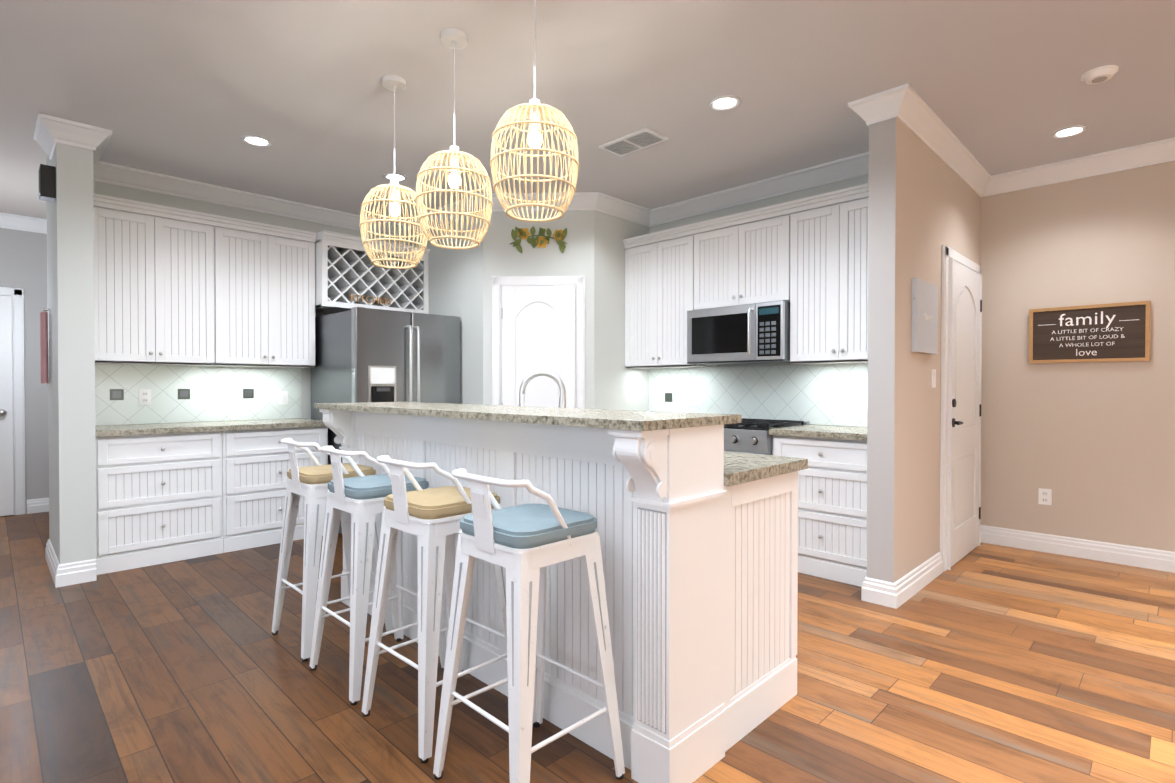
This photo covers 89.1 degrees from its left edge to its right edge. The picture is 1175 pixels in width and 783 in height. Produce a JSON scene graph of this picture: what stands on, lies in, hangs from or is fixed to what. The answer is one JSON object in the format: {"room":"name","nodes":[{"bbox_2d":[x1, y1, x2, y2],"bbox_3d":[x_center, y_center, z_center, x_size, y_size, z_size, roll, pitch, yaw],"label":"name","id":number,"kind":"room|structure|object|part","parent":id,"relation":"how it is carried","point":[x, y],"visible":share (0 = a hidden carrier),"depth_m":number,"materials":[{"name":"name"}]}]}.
{"room":"kitchen","nodes":[
{"label":"kitchen","id":0,"kind":"room"},
{"bbox_2d":[0,228,48,516],"bbox_3d":[-5.119,-0.243,5.875,0.150,2.780,9.680,1,1,45],"label":"wall","id":1,"kind":"structure","parent":0,"point":[23,259],"depth_m":5.64,"materials":[{"name":"grey paint"}]},
{"bbox_2d":[0,295,13,515],"bbox_3d":[-5.586,0.135,5.220,0.112,2.022,0.803,1,1,45],"label":"hall door","id":2,"kind":"structure","parent":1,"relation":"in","point":[6,456],"depth_m":5.49,"materials":[{"name":"white wood"}]},
{"bbox_2d":[0,287,25,514],"bbox_3d":[-5.610,0.097,5.245,0.044,2.112,0.964,1,1,45],"label":"door frame","id":3,"kind":"structure","parent":1,"relation":"attached to","point":[18,396],"depth_m":5.55,"materials":[{"name":"white wood"}]},
{"bbox_2d":[27,498,48,513],"bbox_3d":[-3.461,1.067,7.436,0.022,0.130,5.145,1,1,45],"label":"baseboard","id":4,"kind":"structure","parent":1,"relation":"attached to","point":[42,504],"depth_m":5.66,"materials":[{"name":"white wood"}]},
{"bbox_2d":[40,308,48,382],"bbox_3d":[-3.682,-0.309,4.050,0.160,0.508,0.040,1,1,45],"label":"picture","id":5,"kind":"object","parent":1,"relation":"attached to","point":[44,342],"visible":0.96,"depth_m":4.02,"materials":[{"name":"red metal"}]},
{"bbox_2d":[48,143,96,579],"bbox_3d":[-3.358,-0.223,3.880,0.700,2.780,0.170,1,1,45],"label":"wall","id":6,"kind":"structure","parent":0,"point":[72,363],"depth_m":3.64,"materials":[{"name":"grey paint"}]},
{"bbox_2d":[38,164,55,201],"bbox_3d":[-3.261,-1.256,3.600,0.110,0.190,0.072,1,1,45],"label":"speaker","id":7,"kind":"object","parent":6,"relation":"attached to","point":[47,181],"visible":1,"depth_m":3.56},
{"bbox_2d":[45,539,66,587],"bbox_3d":[-3.472,1.102,3.870,0.872,0.130,0.022,1,1,45],"label":"baseboard","id":8,"kind":"structure","parent":6,"relation":"attached to","point":[58,571],"depth_m":3.63,"materials":[{"name":"white wood"}]},
{"bbox_2d":[46,155,403,540],"bbox_3d":[-2.265,-0.240,5.585,0.150,2.780,4.130,1,1,45],"label":"wall","id":9,"kind":"structure","parent":0,"point":[112,190],"depth_m":4.75,"materials":[{"name":"grey paint"}]},
{"bbox_2d":[94,197,224,365],"bbox_3d":[-3.147,-0.733,4.343,0.338,1.070,0.790,1,1,45],"label":"upper cabinet","id":10,"kind":"object","parent":9,"relation":"attached to","point":[177,286],"depth_m":4.22,"materials":[{"name":"white wood"}]},
{"bbox_2d":[95,364,301,425],"bbox_3d":[-3.021,0.019,4.704,0.018,0.436,1.468,1,1,45],"label":"tile backsplash","id":11,"kind":"structure","parent":9,"relation":"attached to","point":[136,394],"depth_m":4.65,"materials":[{"name":"grey tile"}]},
{"bbox_2d":[225,221,315,367],"bbox_3d":[-2.669,-0.738,4.824,0.338,1.070,0.790,1,1,45],"label":"upper cabinet","id":12,"kind":"object","parent":9,"relation":"attached to","point":[270,273],"depth_m":4.73,"materials":[{"name":"white wood"}]},
{"bbox_2d":[314,230,429,313],"bbox_3d":[-1.988,-1.016,5.394,0.498,0.615,0.976,1,1,45],"label":"wine rack","id":13,"kind":"object","parent":9,"relation":"attached to","point":[349,275],"visible":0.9,"depth_m":5.22,"materials":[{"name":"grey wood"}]},
{"bbox_2d":[405,210,648,410],"bbox_3d":[-0.628,-0.241,5.693,2.020,2.780,1.350,1,1,45],"label":"wall","id":14,"kind":"structure","parent":0,"point":[460,281],"depth_m":5.03,"materials":[{"name":"grey paint"}]},
{"bbox_2d":[501,285,574,407],"bbox_3d":[-0.406,0.137,4.943,0.481,2.022,0.446,1,1,45],"label":"pantry door","id":15,"kind":"structure","parent":14,"relation":"in","point":[537,328],"depth_m":4.93,"materials":[{"name":"white wood"}]},
{"bbox_2d":[510,226,566,252],"bbox_3d":[-0.407,-1.257,4.944,0.483,0.231,0.014,0,1,2],"label":"art","id":16,"kind":"object","parent":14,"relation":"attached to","point":[559,236],"visible":1,"depth_m":4.94,"materials":[{"name":"green plant"}]},
{"bbox_2d":[492,276,584,408],"bbox_3d":[-0.407,0.100,4.946,0.774,2.112,0.044,0,1,2],"label":"door frame","id":17,"kind":"structure","parent":14,"relation":"attached to","point":[498,282],"depth_m":4.93,"materials":[{"name":"white wood"}]},
{"bbox_2d":[0,83,1174,238],"bbox_3d":[-0.880,-1.530,1.758,11.650,0.124,9.530,1,1,45],"label":"crown molding","id":18,"kind":"structure","parent":14,"relation":"attached to","point":[909,108],"depth_m":4.35,"materials":[{"name":"white wood"}]},
{"bbox_2d":[0,512,1174,782],"bbox_3d":[-0.908,1.212,1.863,12.100,0.050,9.900,1,1,45],"label":"floor","id":19,"kind":"structure","parent":0,"point":[990,664],"depth_m":2.38,"materials":[{"name":"brown wood"}]},
{"bbox_2d":[95,430,226,574],"bbox_3d":[-3.079,0.723,4.240,0.598,0.880,0.719,1,1,45],"label":"base cabinet","id":20,"kind":"object","parent":19,"relation":"on","point":[169,492],"depth_m":4.02,"materials":[{"name":"white wood"}]},
{"bbox_2d":[95,418,324,437],"bbox_3d":[-2.805,0.261,4.491,0.628,0.040,1.468,1,1,45],"label":"countertop","id":21,"kind":"structure","parent":20,"relation":"on","point":[294,423],"depth_m":4.26,"materials":[{"name":"beige stone"}]},
{"bbox_2d":[227,426,327,551],"bbox_3d":[-2.562,0.718,4.761,0.598,0.880,0.749,1,1,45],"label":"base cabinet","id":22,"kind":"object","parent":19,"relation":"on","point":[258,463],"depth_m":4.47,"materials":[{"name":"white wood"}]},
{"bbox_2d":[271,438,392,661],"bbox_3d":[-1.237,0.702,2.889,0.421,0.949,0.420,1,1,45],"label":"stool","id":23,"kind":"object","parent":19,"relation":"on","point":[309,484],"visible":0.73,"depth_m":2.76,"materials":[{"name":"white metal"}]},
{"bbox_2d":[310,446,446,705],"bbox_3d":[-0.886,0.705,2.533,0.422,0.949,0.420,1,1,45],"label":"stool","id":24,"kind":"object","parent":19,"relation":"on","point":[361,497],"visible":0.81,"depth_m":2.39,"materials":[{"name":"white metal"}]},
{"bbox_2d":[311,307,459,533],"bbox_3d":[-1.726,0.252,5.146,0.961,1.804,0.930,1,1,45],"label":"refrigerator","id":25,"kind":"object","parent":19,"relation":"on","point":[362,354],"visible":0.38,"depth_m":4.80,"materials":[{"name":"metal"}]},
{"bbox_2d":[362,455,506,763],"bbox_3d":[-0.531,0.709,2.188,0.431,0.949,0.430,1,1,45],"label":"stool","id":26,"kind":"object","parent":19,"relation":"on","point":[430,518],"visible":0.85,"depth_m":2.04,"materials":[{"name":"white metal"}]},
{"bbox_2d":[433,469,624,782],"bbox_3d":[-0.180,0.712,1.832,0.421,0.949,0.420,1,1,45],"label":"stool","id":27,"kind":"object","parent":19,"relation":"on","point":[525,545],"visible":1,"depth_m":1.74,"materials":[{"name":"white metal"}]},
{"bbox_2d":[314,402,807,782],"bbox_3d":[-0.314,0.623,2.796,2.320,1.108,1.000,1,1,45],"label":"bar","id":28,"kind":"object","parent":19,"relation":"on","point":[697,527],"visible":0.77,"depth_m":2.01,"materials":[{"name":"white wood"}]},
{"bbox_2d":[519,370,565,407],"bbox_3d":[-0.238,0.076,2.881,0.192,0.358,0.209,1,1,45],"label":"faucet","id":29,"kind":"object","parent":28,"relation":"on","point":[555,378],"visible":0.52,"depth_m":2.88,"materials":[{"name":"silver metal"}]},
{"bbox_2d":[724,418,808,454],"bbox_3d":[1.102,0.688,4.421,0.792,0.947,0.703,1,1,45],"label":"gas range","id":30,"kind":"object","parent":19,"relation":"on","point":[749,435],"visible":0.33,"depth_m":4.08,"materials":[{"name":"silver metal"}]},
{"bbox_2d":[773,436,866,586],"bbox_3d":[1.674,0.726,3.943,0.684,0.880,0.598,1,1,45],"label":"base cabinet","id":31,"kind":"object","parent":19,"relation":"on","point":[832,511],"depth_m":3.69,"materials":[{"name":"white wood"}]},
{"bbox_2d":[769,424,866,439],"bbox_3d":[1.663,0.266,3.928,0.684,0.040,0.628,1,1,45],"label":"countertop","id":32,"kind":"structure","parent":31,"relation":"on","point":[819,432],"depth_m":3.79,"materials":[{"name":"beige stone"}]},
{"bbox_2d":[0,0,1174,222],"bbox_3d":[-0.908,-1.618,1.835,12.100,0.050,9.900,1,1,45],"label":"ceiling","id":33,"kind":"structure","parent":0,"point":[194,90],"depth_m":3.11,"materials":[{"name":"white paint"}]},
{"bbox_2d":[241,135,271,146],"bbox_3d":[-2.124,-1.607,3.832,0.170,0.009,0.170,1,1,45],"label":"recessed light","id":34,"kind":"object","parent":33,"relation":"in","point":[254,140],"visible":0.96,"depth_m":3.82,"materials":[{"name":"white"}]},
{"bbox_2d":[359,75,428,268],"bbox_3d":[-0.998,-1.129,3.084,0.343,0.950,0.343,1,1,45],"label":"pendant lamp","id":35,"kind":"object","parent":33,"relation":"hanging from","point":[394,83],"visible":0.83,"depth_m":3.04,"materials":[{"name":"wicker"}]},
{"bbox_3d":[-0.998,-0.944,3.086,0.056,0.080,0.055,1,1,45],"label":"pendant bulb","id":36,"kind":"part","parent":35,"relation":"part of","materials":[{"name":"white glass"}]},
{"bbox_2d":[384,173,406,180],"bbox_3d":[-1.448,-1.614,4.499,0.170,0.009,0.170,1,1,45],"label":"recessed light","id":37,"kind":"object","parent":33,"relation":"in","point":[398,177],"visible":0.88,"depth_m":4.48,"materials":[{"name":"white"}]},
{"bbox_2d":[415,28,492,248],"bbox_3d":[-0.600,-1.133,2.690,0.343,0.935,0.343,1,1,45],"label":"pendant lamp","id":38,"kind":"object","parent":33,"relation":"hanging from","point":[453,38],"visible":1,"depth_m":2.65,"materials":[{"name":"wicker"}]},
{"bbox_3d":[-0.600,-0.956,2.691,0.056,0.080,0.055,1,1,45],"label":"pendant bulb","id":39,"kind":"part","parent":38,"relation":"part of","materials":[{"name":"white glass"}]},
{"bbox_2d":[490,0,578,221],"bbox_3d":[-0.203,-1.139,2.295,0.343,0.915,0.343,1,1,45],"label":"pendant lamp","id":40,"kind":"object","parent":33,"relation":"hanging from","point":[534,109],"visible":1,"depth_m":2.25,"materials":[{"name":"wicker"}]},
{"bbox_3d":[-0.203,-0.972,2.297,0.056,0.080,0.055,1,1,45],"label":"pendant bulb","id":41,"kind":"part","parent":40,"relation":"part of","materials":[{"name":"white glass"}]},
{"bbox_2d":[599,127,667,156],"bbox_3d":[0.294,-1.605,3.855,0.400,0.015,0.220,1,1,45],"label":"ceiling vent","id":42,"kind":"object","parent":33,"relation":"in","point":[646,137],"visible":0.98,"depth_m":3.83,"materials":[{"name":"white metal"}]},
{"bbox_2d":[709,95,739,110],"bbox_3d":[0.762,-1.602,3.319,0.170,0.009,0.170,1,1,45],"label":"recessed light","id":43,"kind":"object","parent":33,"relation":"in","point":[725,102],"visible":1,"depth_m":3.31,"materials":[{"name":"white"}]},
{"bbox_2d":[1052,125,1086,137],"bbox_3d":[2.981,-1.606,3.695,0.170,0.009,0.170,1,1,45],"label":"recessed light","id":44,"kind":"object","parent":33,"relation":"in","point":[1068,131],"visible":1,"depth_m":3.69,"materials":[{"name":"white"}]},
{"bbox_2d":[1081,65,1117,84],"bbox_3d":[2.574,-1.584,3.001,0.144,0.039,0.144,1,1,45],"label":"smoke detector","id":45,"kind":"object","parent":33,"relation":"attached to","point":[1101,74],"visible":1,"depth_m":2.97,"materials":[{"name":"white plastic"}]},
{"bbox_2d":[649,174,868,426],"bbox_3d":[0.688,-0.239,5.450,4.230,2.780,0.160,1,1,45],"label":"wall","id":46,"kind":"structure","parent":0,"point":[839,185],"depth_m":4.63,"materials":[{"name":"grey paint"}]},
{"bbox_2d":[623,227,716,368],"bbox_3d":[0.719,-0.740,5.060,0.776,1.070,0.338,1,1,45],"label":"upper cabinet","id":47,"kind":"object","parent":46,"relation":"attached to","point":[662,271],"depth_m":4.94,"materials":[{"name":"white wood"}]},
{"bbox_2d":[699,207,790,308],"bbox_3d":[1.238,-0.950,4.543,0.798,0.640,0.338,1,1,45],"label":"upper cabinet","id":48,"kind":"object","parent":46,"relation":"attached to","point":[744,260],"depth_m":4.38,"materials":[{"name":"white wood"}]},
{"bbox_2d":[687,301,790,364],"bbox_3d":[1.185,-0.420,4.495,0.792,0.412,0.466,1,1,45],"label":"microwave","id":49,"kind":"object","parent":48,"relation":"attached to","point":[757,333],"visible":0.98,"depth_m":4.32,"materials":[{"name":"metal"}]},
{"bbox_2d":[649,363,867,426],"bbox_3d":[1.339,0.019,4.678,2.204,0.436,0.018,1,1,45],"label":"tile backsplash","id":50,"kind":"structure","parent":46,"relation":"attached to","point":[829,394],"depth_m":4.61,"materials":[{"name":"grey tile"}]},
{"bbox_2d":[790,187,867,364],"bbox_3d":[1.745,-0.730,4.042,0.741,1.070,0.338,1,1,45],"label":"upper cabinet","id":51,"kind":"object","parent":46,"relation":"attached to","point":[807,258],"depth_m":3.95,"materials":[{"name":"white wood"}]},
{"bbox_2d":[867,117,980,582],"bbox_3d":[2.297,-0.224,3.971,0.141,2.780,1.932,1,1,45],"label":"wall","id":52,"kind":"structure","parent":0,"point":[924,203],"depth_m":3.34,"materials":[{"name":"beige paint"}]},
{"bbox_2d":[883,552,942,608],"bbox_3d":[1.961,1.105,3.551,0.052,0.130,0.884,1,1,45],"label":"baseboard","id":53,"kind":"structure","parent":52,"relation":"attached to","point":[902,590],"depth_m":3.41,"materials":[{"name":"white wood"}]},
{"bbox_2d":[911,278,937,353],"bbox_3d":[2.018,-0.440,3.563,0.030,0.420,0.420,1,1,45],"label":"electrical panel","id":54,"kind":"object","parent":52,"relation":"attached to","point":[924,320],"visible":1,"depth_m":3.51,"materials":[{"name":"white metal"}]},
{"bbox_2d":[931,369,935,387],"bbox_3d":[2.166,-0.082,3.730,0.011,0.115,0.075,1,1,45],"label":"light switch","id":55,"kind":"object","parent":52,"relation":"attached to","point":[933,378],"visible":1,"depth_m":3.72,"materials":[{"name":"white plastic"}]},
{"bbox_2d":[940,245,981,571],"bbox_3d":[2.642,0.108,4.189,0.044,2.112,0.974,1,1,45],"label":"door frame","id":56,"kind":"structure","parent":52,"relation":"attached to","point":[949,255],"depth_m":3.88,"materials":[{"name":"white wood"}]},
{"bbox_2d":[951,260,981,566],"bbox_3d":[2.648,0.145,4.158,0.095,2.022,0.853,1,1,45],"label":"door","id":57,"kind":"structure","parent":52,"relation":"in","point":[966,404],"depth_m":4.18,"materials":[{"name":"white wood"}]},
{"bbox_2d":[980,161,1174,551],"bbox_3d":[2.477,-0.237,5.259,12.100,2.780,0.150,1,1,45],"label":"wall","id":58,"kind":"structure","parent":0,"point":[1091,445],"depth_m":4.18,"materials":[{"name":"beige paint"}]},
{"bbox_2d":[1038,488,1051,504],"bbox_3d":[3.314,0.762,4.323,0.075,0.115,0.008,1,1,45],"label":"outlet","id":59,"kind":"object","parent":58,"relation":"attached to","point":[1044,496],"visible":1,"depth_m":4.32,"materials":[{"name":"white plastic"}]},
{"bbox_2d":[980,525,1174,572],"bbox_3d":[4.802,1.112,2.823,5.050,0.130,0.050,1,1,45],"label":"baseboard","id":60,"kind":"structure","parent":58,"relation":"attached to","point":[1148,558],"depth_m":4.17,"materials":[{"name":"white wood"}]},
{"bbox_2d":[1029,301,1149,362],"bbox_3d":[3.466,-0.401,4.145,0.644,0.394,0.030,1,1,45],"label":"family sign","id":61,"kind":"object","parent":58,"relation":"attached to","point":[1115,332],"visible":1,"depth_m":4.12,"materials":[{"name":"black wood"}]}
]}

